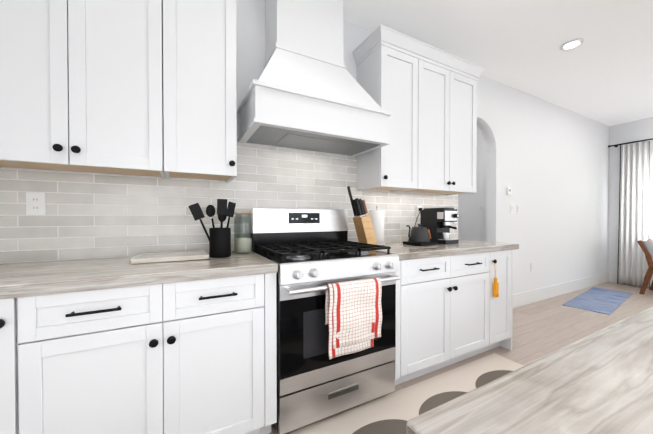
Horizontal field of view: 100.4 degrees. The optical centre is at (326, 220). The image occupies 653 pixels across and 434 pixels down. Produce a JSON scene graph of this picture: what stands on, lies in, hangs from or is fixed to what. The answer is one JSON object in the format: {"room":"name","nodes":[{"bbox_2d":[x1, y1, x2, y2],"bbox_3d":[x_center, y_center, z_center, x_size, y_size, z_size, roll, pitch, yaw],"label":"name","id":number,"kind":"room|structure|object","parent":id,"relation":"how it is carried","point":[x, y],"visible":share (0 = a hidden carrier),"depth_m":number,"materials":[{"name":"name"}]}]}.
{"room":"kitchen","nodes":[
{"label":"kitchen","id":0,"kind":"room"},
{"bbox_2d":[0,0,608,293],"bbox_3d":[1.375,-0.282,2.993,8.540,2.790,0.128,0,1,-28],"label":"wall","id":1,"kind":"structure","parent":0,"point":[88,216],"depth_m":2.21,"materials":[{"name":"paint"}]},
{"bbox_2d":[26,192,45,214],"bbox_3d":[-1.492,-0.087,1.397,0.072,0.117,0.009,0,1,-28],"label":"outlet","id":2,"kind":"object","parent":1,"relation":"attached to","point":[35,203],"visible":1,"depth_m":1.40,"materials":[{"name":"white plastic"}]},
{"bbox_2d":[0,0,179,178],"bbox_3d":[-1.230,-0.797,1.357,0.848,1.051,0.325,0,1,-28],"label":"upper cabinet","id":3,"kind":"object","parent":1,"relation":"attached to","point":[138,87],"depth_m":1.26,"materials":[{"name":"white wood"}]},
{"bbox_2d":[180,0,236,181],"bbox_3d":[-0.776,-0.799,1.598,0.425,1.051,0.325,0,1,-28],"label":"upper cabinet","id":4,"kind":"object","parent":1,"relation":"attached to","point":[208,104],"depth_m":1.49,"materials":[{"name":"white wood"}]},
{"bbox_2d":[238,0,391,156],"bbox_3d":[-0.077,-1.101,1.886,0.963,1.127,0.464,0,1,-28],"label":"range hood","id":5,"kind":"object","parent":1,"relation":"attached to","point":[306,91],"visible":1,"depth_m":1.77,"materials":[{"name":"white wood"}]},
{"bbox_2d":[352,24,484,194],"bbox_3d":[0.854,-0.849,2.433,1.240,1.166,0.374,0,1,-28],"label":"upper cabinet","id":6,"kind":"object","parent":1,"relation":"attached to","point":[425,94],"visible":1,"depth_m":2.24,"materials":[{"name":"white wood"}]},
{"bbox_2d":[416,206,421,217],"bbox_3d":[0.912,-0.092,2.671,0.072,0.117,0.009,0,1,-28],"label":"outlet","id":7,"kind":"object","parent":1,"relation":"attached to","point":[417,210],"visible":0.75,"depth_m":2.66,"materials":[{"name":"white plastic"}]},
{"bbox_2d":[506,187,511,194],"bbox_3d":[2.274,-0.372,3.391,0.085,0.085,0.024,0,1,-28],"label":"thermostat","id":8,"kind":"object","parent":1,"relation":"attached to","point":[508,191],"visible":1,"depth_m":3.38,"materials":[{"name":"white plastic"}]},
{"bbox_2d":[510,204,515,213],"bbox_3d":[2.367,-0.152,3.450,0.118,0.117,0.010,0,1,-28],"label":"double light switch","id":9,"kind":"object","parent":1,"relation":"attached to","point":[512,208],"visible":1,"depth_m":3.45,"materials":[{"name":"white plastic"}]},
{"bbox_2d":[512,272,608,307],"bbox_3d":[3.555,1.017,4.088,3.394,0.170,0.018,0,1,-28],"label":"baseboard","id":10,"kind":"structure","parent":1,"relation":"attached to","point":[531,296],"depth_m":3.98,"materials":[{"name":"white wood"}]},
{"bbox_2d":[268,282,652,433],"bbox_3d":[2.272,1.155,1.315,8.540,0.050,6.920,0,1,-28],"label":"floor","id":11,"kind":"structure","parent":0,"point":[543,328],"depth_m":2.90,"materials":[{"name":"brown wood"}]},
{"bbox_2d":[0,295,47,433],"bbox_3d":[-1.419,0.696,1.101,0.600,0.874,0.628,0,1,-28],"label":"base cabinet","id":12,"kind":"object","parent":11,"relation":"on","point":[22,411],"depth_m":0.94,"materials":[{"name":"white wood"}]},
{"bbox_2d":[0,251,277,298],"bbox_3d":[-1.248,0.235,1.171,1.948,0.046,0.639,0,1,-28],"label":"countertop","id":13,"kind":"structure","parent":12,"relation":"on","point":[24,279],"depth_m":1.16,"materials":[{"name":"stone"}]},
{"bbox_2d":[130,250,208,263],"bbox_3d":[-0.852,0.195,1.507,0.348,0.024,0.265,0,1,-28],"label":"cutting board","id":14,"kind":"object","parent":13,"relation":"on","point":[152,257],"visible":0.98,"depth_m":1.44,"materials":[{"name":"wood"}]},
{"bbox_2d":[188,199,235,257],"bbox_3d":[-0.650,0.041,1.562,0.256,0.331,0.116,0,1,-28],"label":"utensil crock","id":15,"kind":"object","parent":13,"relation":"on","point":[219,239],"visible":1,"depth_m":1.54,"materials":[{"name":"black"}]},
{"bbox_2d":[234,208,253,253],"bbox_3d":[-0.530,0.061,1.736,0.127,0.286,0.115,0,1,-28],"label":"jar","id":16,"kind":"object","parent":13,"relation":"on","point":[243,245],"visible":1,"depth_m":1.70,"materials":[{"name":"clear glass"}]},
{"bbox_2d":[44,273,276,433],"bbox_3d":[-0.831,0.692,1.413,0.982,0.874,0.628,0,1,-28],"label":"base cabinet","id":17,"kind":"object","parent":11,"relation":"on","point":[194,357],"depth_m":1.14,"materials":[{"name":"white wood"}]},
{"bbox_2d":[251,208,399,433],"bbox_3d":[-0.026,0.521,1.774,0.764,1.210,0.732,0,1,-28],"label":"range","id":18,"kind":"object","parent":11,"relation":"on","point":[336,312],"visible":1,"depth_m":1.50,"materials":[{"name":"grey metal"}]},
{"bbox_2d":[325,278,381,359],"bbox_3d":[0.154,0.519,1.489,0.336,0.384,0.061,0,1,-28],"label":"towel","id":19,"kind":"object","parent":18,"relation":"hanging from","point":[353,309],"depth_m":1.46,"materials":[{"name":"fabric"}]},
{"bbox_2d":[289,353,522,433],"bbox_3d":[0.074,1.129,0.978,3.600,0.008,1.065,0,1,-28],"label":"area rug","id":20,"kind":"object","parent":11,"relation":"on","point":[394,412],"visible":0.42,"depth_m":1.68,"materials":[{"name":"beige fabric"}]},
{"bbox_2d":[393,251,496,384],"bbox_3d":[0.758,0.684,2.255,1.057,0.874,0.628,0,1,-28],"label":"base cabinet","id":21,"kind":"object","parent":11,"relation":"on","point":[453,309],"depth_m":1.95,"materials":[{"name":"white wood"}]},
{"bbox_2d":[372,239,518,260],"bbox_3d":[0.907,0.223,2.314,1.387,0.046,0.639,0,1,-28],"label":"countertop","id":22,"kind":"structure","parent":21,"relation":"on","point":[411,252],"depth_m":2.07,"materials":[{"name":"stone"}]},
{"bbox_2d":[347,186,376,245],"bbox_3d":[0.270,-0.031,2.072,0.220,0.464,0.115,0,1,-28],"label":"knife block","id":23,"kind":"object","parent":22,"relation":"on","point":[363,224],"visible":0.81,"depth_m":2.04,"materials":[{"name":"brown wood"}]},
{"bbox_2d":[370,205,384,244],"bbox_3d":[0.430,0.033,2.313,0.140,0.331,0.140,0,1,-28],"label":"paper towel","id":24,"kind":"object","parent":22,"relation":"on","point":[377,217],"visible":0.75,"depth_m":2.26,"materials":[{"name":"white paper"}]},
{"bbox_2d":[403,208,436,245],"bbox_3d":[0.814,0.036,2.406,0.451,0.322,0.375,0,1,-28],"label":"kettle","id":25,"kind":"object","parent":22,"relation":"on","point":[419,235],"visible":1,"depth_m":2.23,"materials":[{"name":"black metal"}]},
{"bbox_2d":[420,206,458,243],"bbox_3d":[1.034,0.031,2.430,0.172,0.332,0.348,0,1,-28],"label":"coffee machine","id":26,"kind":"object","parent":22,"relation":"on","point":[435,220],"visible":1,"depth_m":2.39,"materials":[{"name":"black"}]},
{"bbox_2d":[497,250,512,350],"bbox_3d":[1.289,0.681,2.537,0.389,0.874,0.628,0,1,-28],"label":"base cabinet","id":27,"kind":"object","parent":11,"relation":"on","point":[504,258],"depth_m":2.31,"materials":[{"name":"white wood"}]},
{"bbox_2d":[407,306,652,433],"bbox_3d":[1.609,0.675,0.414,2.811,0.930,1.218,0,1,-28],"label":"kitchen island","id":28,"kind":"object","parent":11,"relation":"on","point":[600,382],"visible":1,"depth_m":0.33,"materials":[{"name":"white stone"}]},
{"bbox_2d":[562,287,632,314],"bbox_3d":[3.872,1.100,3.849,1.600,0.007,0.440,0,1,-35],"label":"rug","id":29,"kind":"object","parent":11,"relation":"on","point":[602,300],"visible":0.93,"depth_m":3.75,"materials":[{"name":"blue fabric"}]},
{"bbox_2d":[637,239,652,294],"bbox_3d":[5.071,0.701,3.973,0.492,0.819,0.620,0,1,-28],"label":"chair","id":30,"kind":"object","parent":11,"relation":"on","point":[646,247],"visible":0.98,"depth_m":4.05,"materials":[{"name":"brown wood"}]},
{"bbox_2d":[458,126,486,240],"bbox_3d":[2.317,-0.296,4.312,0.100,2.790,1.320,0,1,-28],"label":"wall","id":31,"kind":"structure","parent":0,"point":[471,222],"depth_m":4.18,"materials":[{"name":"white paint"}]},
{"bbox_2d":[343,0,652,125],"bbox_3d":[2.272,-1.699,1.285,8.540,0.080,6.920,0,1,-28],"label":"ceiling","id":32,"kind":"structure","parent":0,"point":[603,73],"depth_m":2.52,"materials":[{"name":"white paint"}]},
{"bbox_2d":[560,38,583,50],"bbox_3d":[2.316,-1.666,2.571,0.170,0.012,0.170,0,1,-28],"label":"recessed light","id":33,"kind":"object","parent":32,"relation":"in","point":[571,44],"visible":1,"depth_m":2.56,"materials":[{"name":"white plastic"}]},
{"bbox_2d":[608,117,652,277],"bbox_3d":[6.367,-0.278,2.565,0.120,2.790,5.320,0,1,-28],"label":"wall","id":34,"kind":"structure","parent":0,"point":[636,130],"depth_m":4.80,"materials":[{"name":"white paint"}]},
{"bbox_2d":[608,138,652,146],"bbox_3d":[5.467,-1.309,3.990,0.123,0.044,1.914,0,1,-28],"label":"curtain rod","id":35,"kind":"object","parent":34,"relation":"attached to","point":[632,142],"visible":0.9,"depth_m":4.58,"materials":[{"name":"black metal"}]},
{"bbox_2d":[617,141,649,287],"bbox_3d":[5.131,-0.104,4.543,0.062,2.378,0.374,0,1,-28],"label":"curtain","id":36,"kind":"object","parent":35,"relation":"hanging from","point":[634,205],"visible":0.94,"depth_m":4.54,"materials":[{"name":"grey fabric"}]},
{"bbox_2d":[609,272,652,285],"bbox_3d":[6.279,1.032,2.599,0.015,0.170,5.200,0,1,-28],"label":"baseboard","id":37,"kind":"structure","parent":34,"relation":"attached to","point":[612,276],"depth_m":4.82,"materials":[{"name":"white wood"}]},
{"bbox_2d":[650,152,652,239],"bbox_3d":[5.571,-0.178,3.998,0.155,1.862,1.175,0,1,-28],"label":"window","id":38,"kind":"structure","parent":34,"relation":"in","point":[651,195],"depth_m":4.43,"materials":[{"name":"white"}]}
]}

